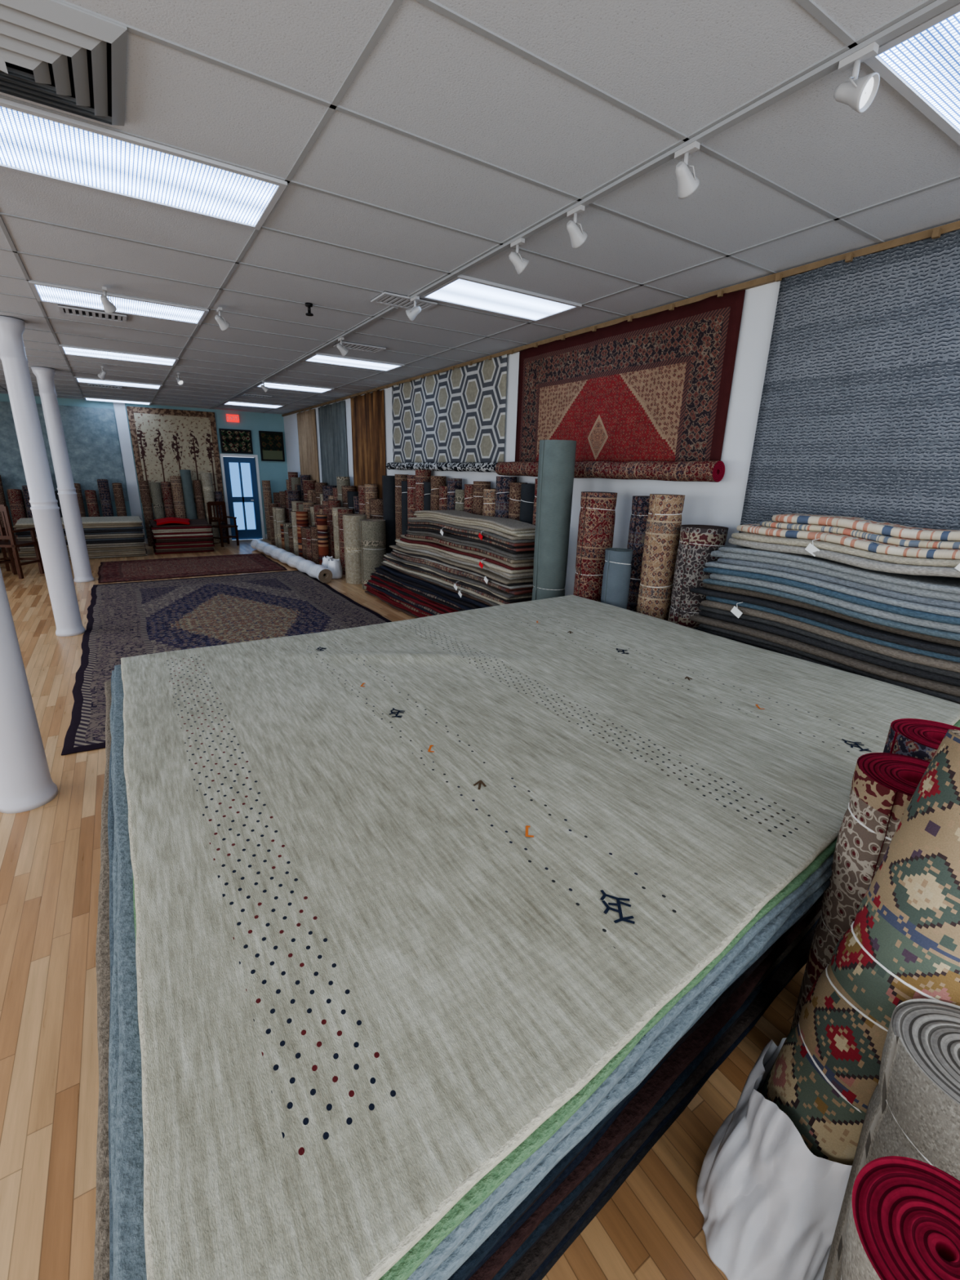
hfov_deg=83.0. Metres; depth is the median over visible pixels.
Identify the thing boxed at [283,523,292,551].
rolled rug
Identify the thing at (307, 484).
rolled rug
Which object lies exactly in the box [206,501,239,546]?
wooden armchair
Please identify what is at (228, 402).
recessed light
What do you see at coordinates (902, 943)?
roll
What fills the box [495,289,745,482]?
rug
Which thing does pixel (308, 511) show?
rolled rug
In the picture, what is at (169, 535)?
rug
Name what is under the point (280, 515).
rolled rug
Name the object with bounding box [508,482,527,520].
rolled rug
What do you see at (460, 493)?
rolled rug
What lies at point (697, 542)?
rolled rug
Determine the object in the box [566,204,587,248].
track spotlight
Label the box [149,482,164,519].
rolled rug
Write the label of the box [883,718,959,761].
rolled rug
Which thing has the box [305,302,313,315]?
sprinkler
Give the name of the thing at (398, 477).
rolled rug
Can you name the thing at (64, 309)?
ceiling vent
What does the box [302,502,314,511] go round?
rolled rug
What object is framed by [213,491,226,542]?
rolled rug
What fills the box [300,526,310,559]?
rolled rug
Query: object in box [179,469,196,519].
rolled rug
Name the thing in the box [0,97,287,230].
recessed light
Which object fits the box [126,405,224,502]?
rug
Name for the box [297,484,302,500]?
rolled rug
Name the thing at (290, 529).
rolled rug
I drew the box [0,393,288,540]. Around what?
wall
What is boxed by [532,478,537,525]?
rolled rug
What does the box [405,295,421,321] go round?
track spotlight
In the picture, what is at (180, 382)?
track spotlight
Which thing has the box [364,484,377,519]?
rolled rug
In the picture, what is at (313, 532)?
rolled rug
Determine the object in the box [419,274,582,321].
recessed light
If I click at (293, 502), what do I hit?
rolled rug
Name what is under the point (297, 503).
rolled rug
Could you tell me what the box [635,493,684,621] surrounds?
rolled rug
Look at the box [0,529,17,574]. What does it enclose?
wooden armchair
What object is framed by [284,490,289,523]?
rolled rug
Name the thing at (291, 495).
rolled rug
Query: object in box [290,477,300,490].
rolled rug
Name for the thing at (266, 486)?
rolled rug
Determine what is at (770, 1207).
bag
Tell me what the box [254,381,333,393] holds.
recessed light
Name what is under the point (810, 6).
grid
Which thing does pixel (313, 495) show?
rolled rug
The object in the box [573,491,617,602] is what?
rolled rug
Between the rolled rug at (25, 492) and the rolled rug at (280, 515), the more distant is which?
the rolled rug at (280, 515)
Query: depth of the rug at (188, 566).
10.12 m
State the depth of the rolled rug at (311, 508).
11.00 m
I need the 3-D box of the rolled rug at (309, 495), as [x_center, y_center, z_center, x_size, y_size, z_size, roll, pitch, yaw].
[-3.719,-2.680,12.270,0.266,1.365,0.262,-9,20,-31]
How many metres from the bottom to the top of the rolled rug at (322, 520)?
1.035 m
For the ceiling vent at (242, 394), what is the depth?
10.27 m
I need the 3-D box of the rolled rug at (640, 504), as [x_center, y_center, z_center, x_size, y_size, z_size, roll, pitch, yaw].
[1.363,-0.379,4.717,0.254,1.678,0.251,-9,20,-31]
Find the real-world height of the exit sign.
0.170 m
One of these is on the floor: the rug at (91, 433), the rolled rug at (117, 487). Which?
the rolled rug at (117, 487)
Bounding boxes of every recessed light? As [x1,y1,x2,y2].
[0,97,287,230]
[28,280,208,324]
[58,344,178,366]
[73,376,162,389]
[83,396,151,404]
[222,400,284,408]
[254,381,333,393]
[302,352,404,371]
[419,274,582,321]
[863,2,959,146]
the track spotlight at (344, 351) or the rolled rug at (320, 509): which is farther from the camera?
the rolled rug at (320, 509)
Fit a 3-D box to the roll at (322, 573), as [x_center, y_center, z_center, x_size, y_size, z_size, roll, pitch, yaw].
[-3.863,-1.646,10.787,0.266,0.267,4.505,-11,21,-34]
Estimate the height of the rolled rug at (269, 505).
1.009 m
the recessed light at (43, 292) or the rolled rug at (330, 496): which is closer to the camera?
the recessed light at (43, 292)
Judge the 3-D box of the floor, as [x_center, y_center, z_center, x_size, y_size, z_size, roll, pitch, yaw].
[-3.913,0.260,5.068,9.020,0.001,18.600,-9,20,-31]
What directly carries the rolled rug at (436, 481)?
on the floor
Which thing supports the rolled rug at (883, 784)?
on the floor
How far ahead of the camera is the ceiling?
2.44 m
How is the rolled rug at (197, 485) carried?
on the floor
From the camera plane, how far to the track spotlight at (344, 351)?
5.55 m
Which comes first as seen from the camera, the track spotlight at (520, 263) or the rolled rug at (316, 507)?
the track spotlight at (520, 263)
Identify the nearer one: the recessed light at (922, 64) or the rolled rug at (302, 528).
the recessed light at (922, 64)
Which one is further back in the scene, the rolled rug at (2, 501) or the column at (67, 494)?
the rolled rug at (2, 501)
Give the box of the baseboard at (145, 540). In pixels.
[0,533,267,549]
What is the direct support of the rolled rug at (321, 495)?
on the floor
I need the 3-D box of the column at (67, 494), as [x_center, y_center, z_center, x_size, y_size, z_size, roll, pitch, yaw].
[-6.374,-2.447,8.336,0.280,3.122,0.280,-9,20,-31]
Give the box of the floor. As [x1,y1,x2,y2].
[0,538,806,1279]
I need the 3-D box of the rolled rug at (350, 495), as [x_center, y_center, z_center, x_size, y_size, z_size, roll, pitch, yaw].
[-2.325,-2.042,10.190,0.265,1.441,0.262,-9,20,-31]
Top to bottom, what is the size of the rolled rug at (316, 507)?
1.137 m
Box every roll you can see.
[250,538,332,582]
[759,728,959,1165]
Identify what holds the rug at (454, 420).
attached to the wall at (721, 504)
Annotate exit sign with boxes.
[226,413,239,422]
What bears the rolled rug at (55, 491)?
on the floor
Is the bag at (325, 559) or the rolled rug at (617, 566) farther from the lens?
the bag at (325, 559)
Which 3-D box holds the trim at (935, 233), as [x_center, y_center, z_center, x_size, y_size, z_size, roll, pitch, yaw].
[-0.068,-3.320,6.489,0.060,0.053,18.600,-9,20,-31]
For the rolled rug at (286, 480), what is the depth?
13.50 m
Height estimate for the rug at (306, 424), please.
2.066 m
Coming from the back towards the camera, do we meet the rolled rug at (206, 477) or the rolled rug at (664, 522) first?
the rolled rug at (206, 477)
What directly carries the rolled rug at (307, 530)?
on the floor
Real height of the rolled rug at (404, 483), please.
1.682 m
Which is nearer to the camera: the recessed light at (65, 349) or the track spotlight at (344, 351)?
the track spotlight at (344, 351)
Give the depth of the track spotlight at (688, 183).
2.20 m
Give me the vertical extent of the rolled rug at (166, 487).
1.458 m
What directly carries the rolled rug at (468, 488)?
on the floor
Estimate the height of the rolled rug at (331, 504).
1.273 m
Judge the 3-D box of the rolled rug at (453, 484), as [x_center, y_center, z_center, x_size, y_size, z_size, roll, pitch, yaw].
[-0.353,-1.251,7.270,0.201,1.753,0.199,-9,20,-31]
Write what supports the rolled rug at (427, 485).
on the floor
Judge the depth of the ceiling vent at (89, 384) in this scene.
9.51 m
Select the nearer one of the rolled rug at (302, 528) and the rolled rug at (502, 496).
the rolled rug at (502, 496)
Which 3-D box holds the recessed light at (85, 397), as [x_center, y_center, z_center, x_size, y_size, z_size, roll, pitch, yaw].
[-7.837,-5.178,11.768,1.220,0.019,0.600,-9,20,-31]
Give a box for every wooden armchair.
[0,504,44,578]
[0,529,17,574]
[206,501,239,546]
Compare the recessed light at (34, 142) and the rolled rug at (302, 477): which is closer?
the recessed light at (34, 142)
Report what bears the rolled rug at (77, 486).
on the floor
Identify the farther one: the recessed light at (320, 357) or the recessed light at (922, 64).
the recessed light at (320, 357)
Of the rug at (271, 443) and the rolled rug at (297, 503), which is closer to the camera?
the rolled rug at (297, 503)
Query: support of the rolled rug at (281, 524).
on the floor
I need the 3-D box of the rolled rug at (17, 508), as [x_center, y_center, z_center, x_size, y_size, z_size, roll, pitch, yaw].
[-9.654,-2.496,11.392,0.246,1.294,0.485,-9,20,-31]
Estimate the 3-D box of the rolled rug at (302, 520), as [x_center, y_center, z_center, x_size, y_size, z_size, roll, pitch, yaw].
[-3.586,-2.100,11.021,0.236,1.002,0.232,-9,20,-31]
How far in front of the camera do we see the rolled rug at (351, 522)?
8.92 m
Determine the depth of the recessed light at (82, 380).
9.10 m
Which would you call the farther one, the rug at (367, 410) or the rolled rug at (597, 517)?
the rug at (367, 410)
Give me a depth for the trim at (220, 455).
13.85 m
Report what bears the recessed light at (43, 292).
in the ceiling
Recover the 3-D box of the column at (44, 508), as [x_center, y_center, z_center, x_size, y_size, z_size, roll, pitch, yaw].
[-4.558,-1.567,5.637,0.280,3.122,0.280,-9,20,-31]
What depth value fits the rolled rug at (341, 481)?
10.32 m
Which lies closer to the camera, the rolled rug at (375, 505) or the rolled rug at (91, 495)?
the rolled rug at (375, 505)
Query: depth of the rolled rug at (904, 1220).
0.71 m
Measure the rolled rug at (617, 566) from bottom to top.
1.268 m
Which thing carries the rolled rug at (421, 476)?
on the floor
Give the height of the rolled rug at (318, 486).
1.540 m
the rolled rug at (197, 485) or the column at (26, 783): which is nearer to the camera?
the column at (26, 783)
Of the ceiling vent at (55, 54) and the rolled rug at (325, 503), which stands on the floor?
the rolled rug at (325, 503)
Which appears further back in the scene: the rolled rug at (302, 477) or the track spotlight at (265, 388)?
the rolled rug at (302, 477)
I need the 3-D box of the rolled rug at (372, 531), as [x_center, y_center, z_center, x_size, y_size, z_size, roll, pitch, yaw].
[-1.694,-1.362,8.659,0.405,1.078,0.402,-9,20,-31]
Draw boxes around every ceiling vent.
[0,0,127,125]
[57,304,126,323]
[87,383,122,389]
[241,393,271,398]
[333,340,386,353]
[370,290,437,311]
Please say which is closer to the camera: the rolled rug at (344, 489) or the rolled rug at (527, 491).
the rolled rug at (527, 491)
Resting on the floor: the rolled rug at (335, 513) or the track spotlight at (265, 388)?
the rolled rug at (335, 513)
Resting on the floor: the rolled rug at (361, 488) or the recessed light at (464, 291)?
the rolled rug at (361, 488)
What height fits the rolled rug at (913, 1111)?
0.889 m
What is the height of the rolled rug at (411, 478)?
1.772 m
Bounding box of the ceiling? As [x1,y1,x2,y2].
[0,0,959,414]
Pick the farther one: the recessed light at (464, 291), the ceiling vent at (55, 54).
the recessed light at (464, 291)
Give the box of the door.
[222,456,262,540]
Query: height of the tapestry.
0.560 m
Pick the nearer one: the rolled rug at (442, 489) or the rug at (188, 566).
the rolled rug at (442, 489)
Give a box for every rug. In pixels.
[0,401,128,502]
[0,475,13,552]
[6,488,26,551]
[13,515,146,562]
[22,484,32,517]
[54,490,62,517]
[61,570,391,755]
[74,483,85,516]
[84,489,100,516]
[97,479,114,516]
[97,553,287,583]
[111,482,127,515]
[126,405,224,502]
[137,480,154,546]
[148,517,214,554]
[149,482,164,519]
[160,481,175,517]
[169,475,186,518]
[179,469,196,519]
[192,480,205,519]
[200,472,220,542]
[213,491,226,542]
[258,431,284,461]
[262,480,271,540]
[267,503,278,545]
[271,506,281,547]
[272,492,279,503]
[275,507,285,548]
[279,491,285,506]
[280,523,284,549]
[281,505,287,523]
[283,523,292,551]
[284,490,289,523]
[285,479,288,490]
[287,490,300,523]
[288,471,297,490]
[288,527,293,553]
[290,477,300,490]
[290,511,298,555]
[291,500,304,511]
[295,511,308,557]
[296,408,319,482]
[296,502,302,511]
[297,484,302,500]
[297,503,303,511]
[299,475,310,501]
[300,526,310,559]
[302,480,315,502]
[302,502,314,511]
[305,528,311,560]
[306,489,315,502]
[306,510,311,526]
[309,506,315,525]
[310,525,319,564]
[311,492,315,504]
[313,504,322,525]
[314,482,327,504]
[315,514,328,564]
[318,400,347,486]
[318,507,322,514]
[320,493,323,504]
[321,500,331,556]
[322,485,337,500]
[328,494,333,500]
[328,500,341,558]
[332,487,337,500]
[332,506,346,559]
[336,476,350,506]
[337,508,353,574]
[341,485,355,508]
[342,514,366,584]
[346,491,358,514]
[350,389,386,498]
[353,496,359,514]
[358,485,365,514]
[360,519,386,589]
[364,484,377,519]
[368,498,382,519]
[382,475,395,553]
[386,353,506,471]
[395,474,408,545]
[401,480,408,537]
[407,475,415,528]
[415,469,431,517]
[423,481,431,510]
[430,475,445,510]
[439,485,447,510]
[446,478,462,510]
[454,488,464,511]
[463,484,473,513]
[472,480,490,515]
[482,488,496,516]
[494,475,516,518]
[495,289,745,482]
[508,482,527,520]
[519,483,534,524]
[531,440,576,600]
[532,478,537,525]
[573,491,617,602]
[600,547,633,608]
[626,495,649,611]
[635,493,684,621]
[667,524,728,628]
[738,229,959,533]
[790,752,930,1031]
[822,998,959,1279]
[840,1155,959,1279]
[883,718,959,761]
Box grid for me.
[0,0,959,414]
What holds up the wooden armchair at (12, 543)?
on the floor
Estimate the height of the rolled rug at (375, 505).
1.366 m
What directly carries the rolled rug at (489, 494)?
on the floor
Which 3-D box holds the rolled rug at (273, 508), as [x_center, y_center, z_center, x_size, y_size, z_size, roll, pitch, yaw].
[-4.718,-2.622,12.710,0.206,0.946,0.206,-9,20,-31]
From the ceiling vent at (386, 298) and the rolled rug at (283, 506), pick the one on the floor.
the rolled rug at (283, 506)
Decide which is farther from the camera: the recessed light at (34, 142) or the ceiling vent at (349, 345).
the ceiling vent at (349, 345)
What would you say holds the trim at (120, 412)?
attached to the wall at (275, 472)
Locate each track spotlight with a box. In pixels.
[97,365,106,379]
[100,286,116,313]
[176,372,183,385]
[214,306,229,330]
[260,380,268,392]
[336,337,348,356]
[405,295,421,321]
[508,237,528,275]
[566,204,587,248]
[674,141,700,199]
[833,41,879,113]
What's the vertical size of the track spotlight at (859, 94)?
0.159 m
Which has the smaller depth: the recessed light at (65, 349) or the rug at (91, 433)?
the recessed light at (65, 349)
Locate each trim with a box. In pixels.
[113,402,146,538]
[219,453,265,540]
[281,220,959,416]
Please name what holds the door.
in the wall at (275, 472)
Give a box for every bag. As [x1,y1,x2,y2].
[321,555,333,568]
[327,558,342,579]
[696,1037,852,1279]
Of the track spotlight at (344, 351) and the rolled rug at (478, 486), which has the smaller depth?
the track spotlight at (344, 351)
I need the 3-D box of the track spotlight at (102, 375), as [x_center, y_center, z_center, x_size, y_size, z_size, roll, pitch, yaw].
[-5.248,-3.707,7.544,0.119,0.166,0.090,5,18,12]
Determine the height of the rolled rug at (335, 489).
1.475 m
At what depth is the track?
2.09 m
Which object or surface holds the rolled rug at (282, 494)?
on the floor
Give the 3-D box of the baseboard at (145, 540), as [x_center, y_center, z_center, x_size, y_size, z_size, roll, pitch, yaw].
[-8.928,-2.223,12.484,9.000,0.120,0.020,-9,20,-31]
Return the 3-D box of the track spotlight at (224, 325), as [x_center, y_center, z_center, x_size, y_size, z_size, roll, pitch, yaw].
[-2.204,-2.729,4.628,0.096,0.164,0.121,7,18,18]
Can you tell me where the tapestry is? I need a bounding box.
[218,428,253,453]
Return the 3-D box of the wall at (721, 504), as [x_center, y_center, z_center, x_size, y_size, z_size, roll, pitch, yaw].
[-0.016,-1.877,6.995,0.150,3.130,18.600,-9,20,-31]
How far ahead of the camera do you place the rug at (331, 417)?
11.01 m
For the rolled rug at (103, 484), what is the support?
on the floor
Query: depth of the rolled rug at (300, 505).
11.60 m
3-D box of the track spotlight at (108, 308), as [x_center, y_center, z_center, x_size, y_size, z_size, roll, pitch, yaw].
[-2.871,-2.605,4.175,0.089,0.166,0.119,2,17,3]
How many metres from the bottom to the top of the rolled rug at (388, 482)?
1.748 m
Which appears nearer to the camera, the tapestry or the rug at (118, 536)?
the rug at (118, 536)
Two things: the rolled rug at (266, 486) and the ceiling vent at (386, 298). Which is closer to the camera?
the ceiling vent at (386, 298)
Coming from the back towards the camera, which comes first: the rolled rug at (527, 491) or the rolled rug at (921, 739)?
the rolled rug at (527, 491)
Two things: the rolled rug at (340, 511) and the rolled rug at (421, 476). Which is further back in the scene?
the rolled rug at (340, 511)
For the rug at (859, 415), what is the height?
2.086 m
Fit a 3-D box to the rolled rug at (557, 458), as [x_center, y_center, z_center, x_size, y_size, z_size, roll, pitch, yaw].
[0.663,-0.750,5.113,0.326,2.118,0.322,-9,20,-31]
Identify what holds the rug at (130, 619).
on the floor
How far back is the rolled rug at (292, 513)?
11.24 m
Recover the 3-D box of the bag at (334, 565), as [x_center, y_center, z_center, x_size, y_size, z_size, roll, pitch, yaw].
[-2.540,-1.258,9.490,0.267,0.348,0.265,-9,20,-31]
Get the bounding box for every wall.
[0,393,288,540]
[283,236,902,595]
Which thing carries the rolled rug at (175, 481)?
on the floor
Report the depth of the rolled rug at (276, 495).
14.08 m
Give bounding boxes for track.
[212,0,959,408]
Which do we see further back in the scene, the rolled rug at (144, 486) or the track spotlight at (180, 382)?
the rolled rug at (144, 486)
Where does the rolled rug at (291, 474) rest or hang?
on the floor
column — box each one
[0,315,85,636]
[0,567,57,813]
[31,366,94,582]
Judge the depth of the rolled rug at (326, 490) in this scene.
11.02 m

